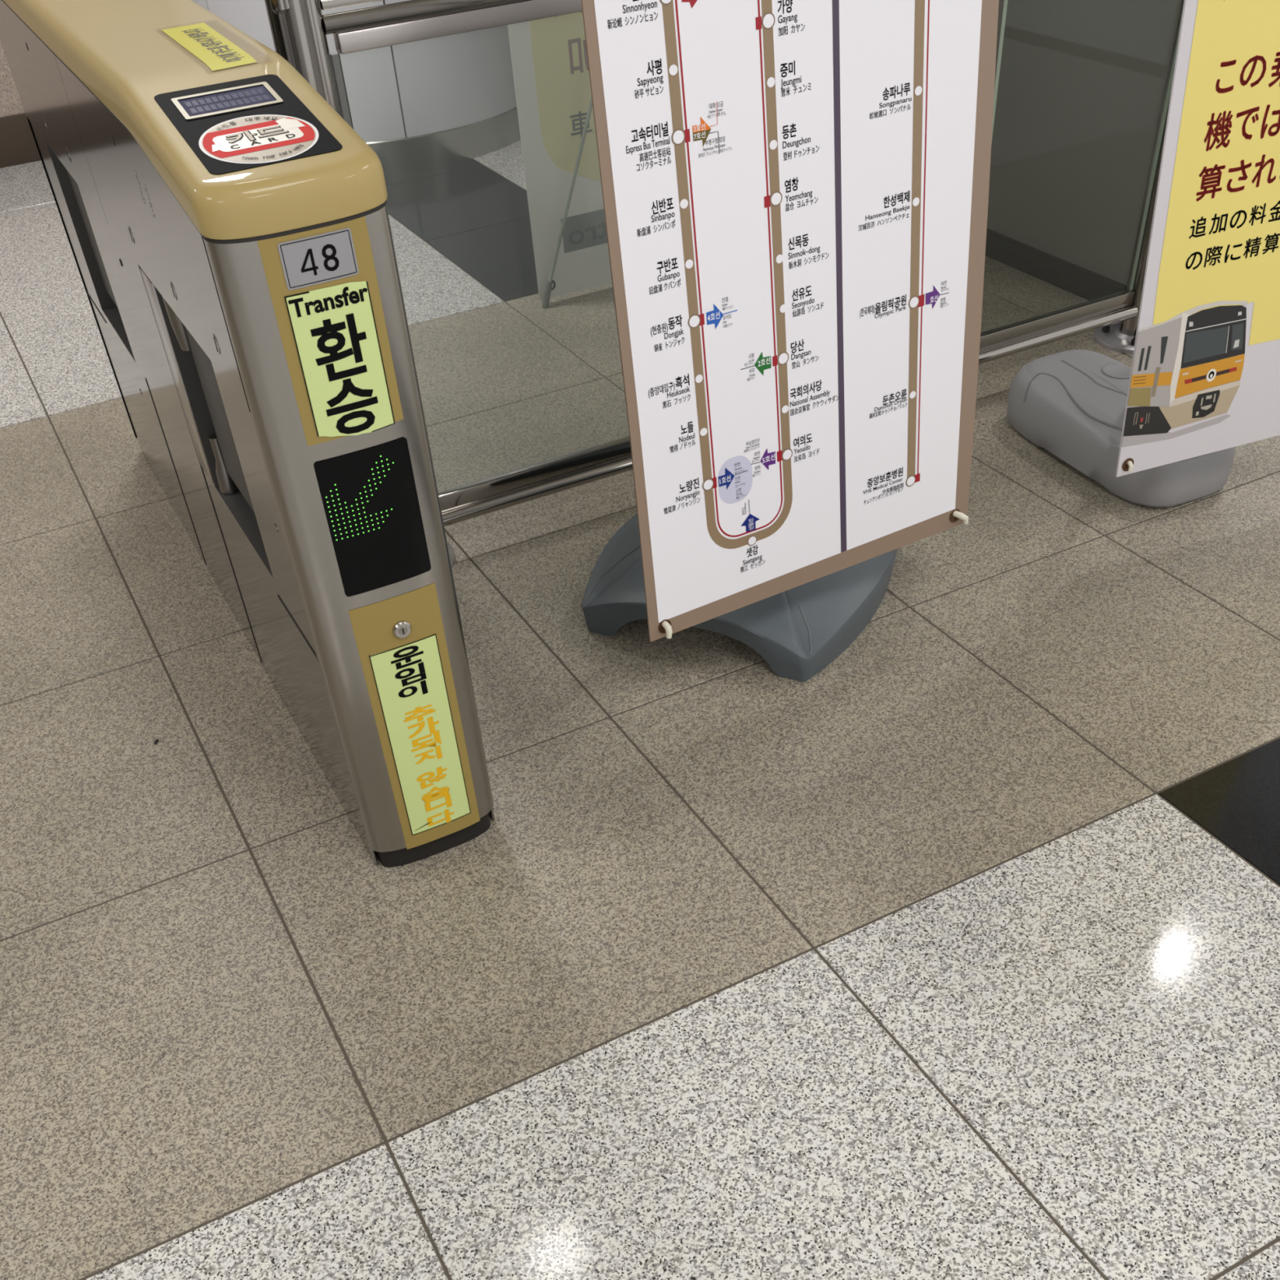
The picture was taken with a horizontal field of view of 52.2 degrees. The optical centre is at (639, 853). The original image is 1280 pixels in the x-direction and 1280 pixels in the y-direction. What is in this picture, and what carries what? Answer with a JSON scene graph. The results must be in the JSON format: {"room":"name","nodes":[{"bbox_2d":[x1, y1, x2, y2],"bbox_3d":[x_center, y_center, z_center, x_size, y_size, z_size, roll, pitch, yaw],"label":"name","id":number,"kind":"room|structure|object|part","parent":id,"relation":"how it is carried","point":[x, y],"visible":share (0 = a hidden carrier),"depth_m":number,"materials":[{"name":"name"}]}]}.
{"room":"transit interior","nodes":[
{"label":"transit interior","id":0,"kind":"room"},
{"bbox_2d":[0,40,24,117],"bbox_3d":[-2.209,-3.640,4.006,7.400,2.700,0.120,-22,46,-18],"label":"wall","id":1,"kind":"structure","parent":0,"point":[11,104],"depth_m":4.68,"materials":[{"name":"stone"}]},
{"bbox_2d":[0,112,40,168],"bbox_3d":[-3.558,-2.082,4.322,4.100,0.155,0.020,-22,46,-18],"label":"baseboard","id":2,"kind":"structure","parent":1,"relation":"attached to","point":[18,146],"depth_m":4.77,"materials":[{"name":"brown"}]},
{"bbox_2d":[0,139,1279,1279],"bbox_3d":[-0.562,-0.681,2.733,7.400,0.080,8.200,-22,46,-18],"label":"floor","id":3,"kind":"structure","parent":0,"point":[949,949],"depth_m":1.84,"materials":[{"name":"beige stone"}]},
{"bbox_2d":[0,0,495,867],"bbox_3d":[-0.702,-0.829,2.136,0.199,0.966,1.665,-22,46,-18],"label":"gate","id":4,"kind":"object","parent":3,"relation":"on","point":[228,233],"visible":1,"depth_m":1.59,"materials":[{"name":"silver metal"}]},
{"bbox_3d":[-1.081,-1.283,2.693,0.193,0.843,0.035,-22,46,-18],"label":"panel","id":5,"kind":"part","parent":4,"relation":"part of","materials":[{"name":"silver metal"}]},
{"bbox_3d":[-0.444,-0.809,1.405,0.106,0.010,0.062,-22,46,-18],"label":"screen frame","id":6,"kind":"part","parent":4,"relation":"part of","materials":[{"name":"beige"}]},
{"bbox_3d":[-0.330,-0.612,1.346,0.078,0.046,0.001,-23,46,-18],"label":"number plate","id":7,"kind":"part","parent":4,"relation":"part of","materials":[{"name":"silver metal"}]},
{"bbox_3d":[-0.322,-0.340,1.617,0.193,0.843,0.035,-22,46,-18],"label":"panel","id":8,"kind":"part","parent":4,"relation":"part of","materials":[{"name":"silver metal"}]},
{"bbox_2d":[191,0,520,175],"bbox_3d":[-1.048,-3.694,3.964,1.222,2.700,1.222,-22,46,-18],"label":"column","id":9,"kind":"structure","parent":3,"relation":"on","point":[427,104],"depth_m":4.35,"materials":[{"name":"grey"}]},
{"bbox_3d":[-0.971,-2.747,4.848,1.222,0.104,1.222,-22,46,-18],"label":"kick plate","id":10,"kind":"part","parent":9,"relation":"part of","materials":[{"name":"grey metal"}]},
{"bbox_2d":[507,11,612,308],"bbox_3d":[-0.035,-2.123,3.029,0.609,1.564,0.078,-22,46,-18],"label":"banner stand","id":11,"kind":"object","parent":3,"relation":"on","point":[548,55],"visible":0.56,"depth_m":3.28,"materials":[{"name":"white"}]},
{"bbox_3d":[-0.031,-2.117,3.022,0.580,1.503,0.039,-22,46,-18],"label":"cross arm","id":12,"kind":"part","parent":11,"relation":"part of","materials":[{"name":"grey"}]},
{"bbox_2d":[264,0,1184,568],"bbox_3d":[0.325,-1.338,2.406,2.033,1.220,0.188,-22,46,-18],"label":"glass barrier","id":13,"kind":"object","parent":3,"relation":"on","point":[300,29],"visible":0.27,"depth_m":2.50,"materials":[{"name":"grey"}]},
{"bbox_3d":[-0.488,-1.008,2.123,0.078,1.220,0.078,-22,46,-18],"label":"post","id":14,"kind":"part","parent":13,"relation":"part of","materials":[{"name":"grey metal"}]},
{"bbox_3d":[-0.441,-0.938,2.221,0.010,0.734,0.014,-22,46,-18],"label":"edge trim","id":15,"kind":"part","parent":13,"relation":"part of","materials":[{"name":"grey"}]},
{"bbox_3d":[0.114,-1.160,2.413,1.241,0.740,0.010,-22,46,-18],"label":"glass pane","id":16,"kind":"part","parent":13,"relation":"part of","materials":[{"name":"grey"}]},
{"bbox_3d":[0.314,-1.541,2.203,1.775,0.025,0.025,-22,46,-18],"label":"rail","id":17,"kind":"part","parent":13,"relation":"part of","materials":[{"name":"grey metal"}]},
{"bbox_3d":[0.363,-0.940,2.761,1.775,0.027,0.027,-22,46,-18],"label":"rail","id":18,"kind":"part","parent":13,"relation":"part of","materials":[{"name":"grey metal"}]},
{"bbox_3d":[0.903,-1.481,2.688,0.466,0.740,0.010,-22,46,-18],"label":"glass pane","id":19,"kind":"part","parent":13,"relation":"part of","materials":[{"name":"grey"}]},
{"bbox_3d":[1.139,-1.669,2.690,0.078,1.220,0.078,-22,46,-18],"label":"post","id":20,"kind":"part","parent":13,"relation":"part of","materials":[{"name":"grey metal"}]},
{"bbox_2d":[581,0,999,681],"bbox_3d":[0.122,-1.129,1.780,0.667,1.793,0.618,-22,46,-18],"label":"sign","id":21,"kind":"object","parent":3,"relation":"on","point":[795,193],"visible":1,"depth_m":1.80,"materials":[{"name":"white plastic"}]},
{"bbox_2d":[1006,0,1279,507],"bbox_3d":[0.960,-1.448,2.065,0.606,1.763,0.621,-22,46,-18],"label":"notice sign","id":22,"kind":"object","parent":3,"relation":"on","point":[1202,383],"visible":1,"depth_m":2.19,"materials":[{"name":"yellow plastic"}]},
{"bbox_3d":[0.856,-0.780,2.236,0.047,0.040,0.003,-16,44,-12],"label":"train panel","id":23,"kind":"part","parent":22,"relation":"part of","materials":[{"name":"brown"}]},
{"bbox_3d":[0.880,-0.804,2.229,0.010,0.051,0.004,-16,44,-12],"label":"train door panel","id":24,"kind":"part","parent":22,"relation":"part of","materials":[{"name":"brown plastic"}]},
{"bbox_3d":[1.051,-1.383,1.880,0.606,1.617,0.213,-22,46,-18],"label":"notice panel","id":25,"kind":"part","parent":22,"relation":"part of","materials":[{"name":"white"}]},
{"bbox_2d":[1184,367,1236,383],"bbox_3d":[0.988,-0.827,2.261,0.108,0.009,0.001,-17,44,-13],"label":"tail light","id":26,"kind":"object","parent":22,"relation":"on","point":[1197,375],"depth_m":2.26,"materials":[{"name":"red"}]},
{"bbox_3d":[0.978,-0.871,2.224,0.124,0.050,0.004,-17,44,-13],"label":"train glass","id":27,"kind":"part","parent":22,"relation":"part of","materials":[{"name":"grey"}]},
{"bbox_3d":[0.974,-0.877,2.217,0.123,0.069,0.005,-17,44,-13],"label":"train trim","id":28,"kind":"part","parent":22,"relation":"part of","materials":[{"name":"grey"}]},
{"bbox_2d":[986,0,1181,285],"bbox_3d":[0.391,-3.302,3.418,0.100,2.700,3.490,-22,46,-18],"label":"wall","id":29,"kind":"structure","parent":0,"point":[1082,83],"depth_m":3.16,"materials":[{"name":"grey"}]},
{"bbox_2d":[985,228,1127,300],"bbox_3d":[0.416,-2.316,4.300,0.030,0.058,3.490,-22,46,-18],"label":"baseboard","id":30,"kind":"structure","parent":29,"relation":"attached to","point":[1085,283],"depth_m":3.37,"materials":[{"name":"black"}]}
]}

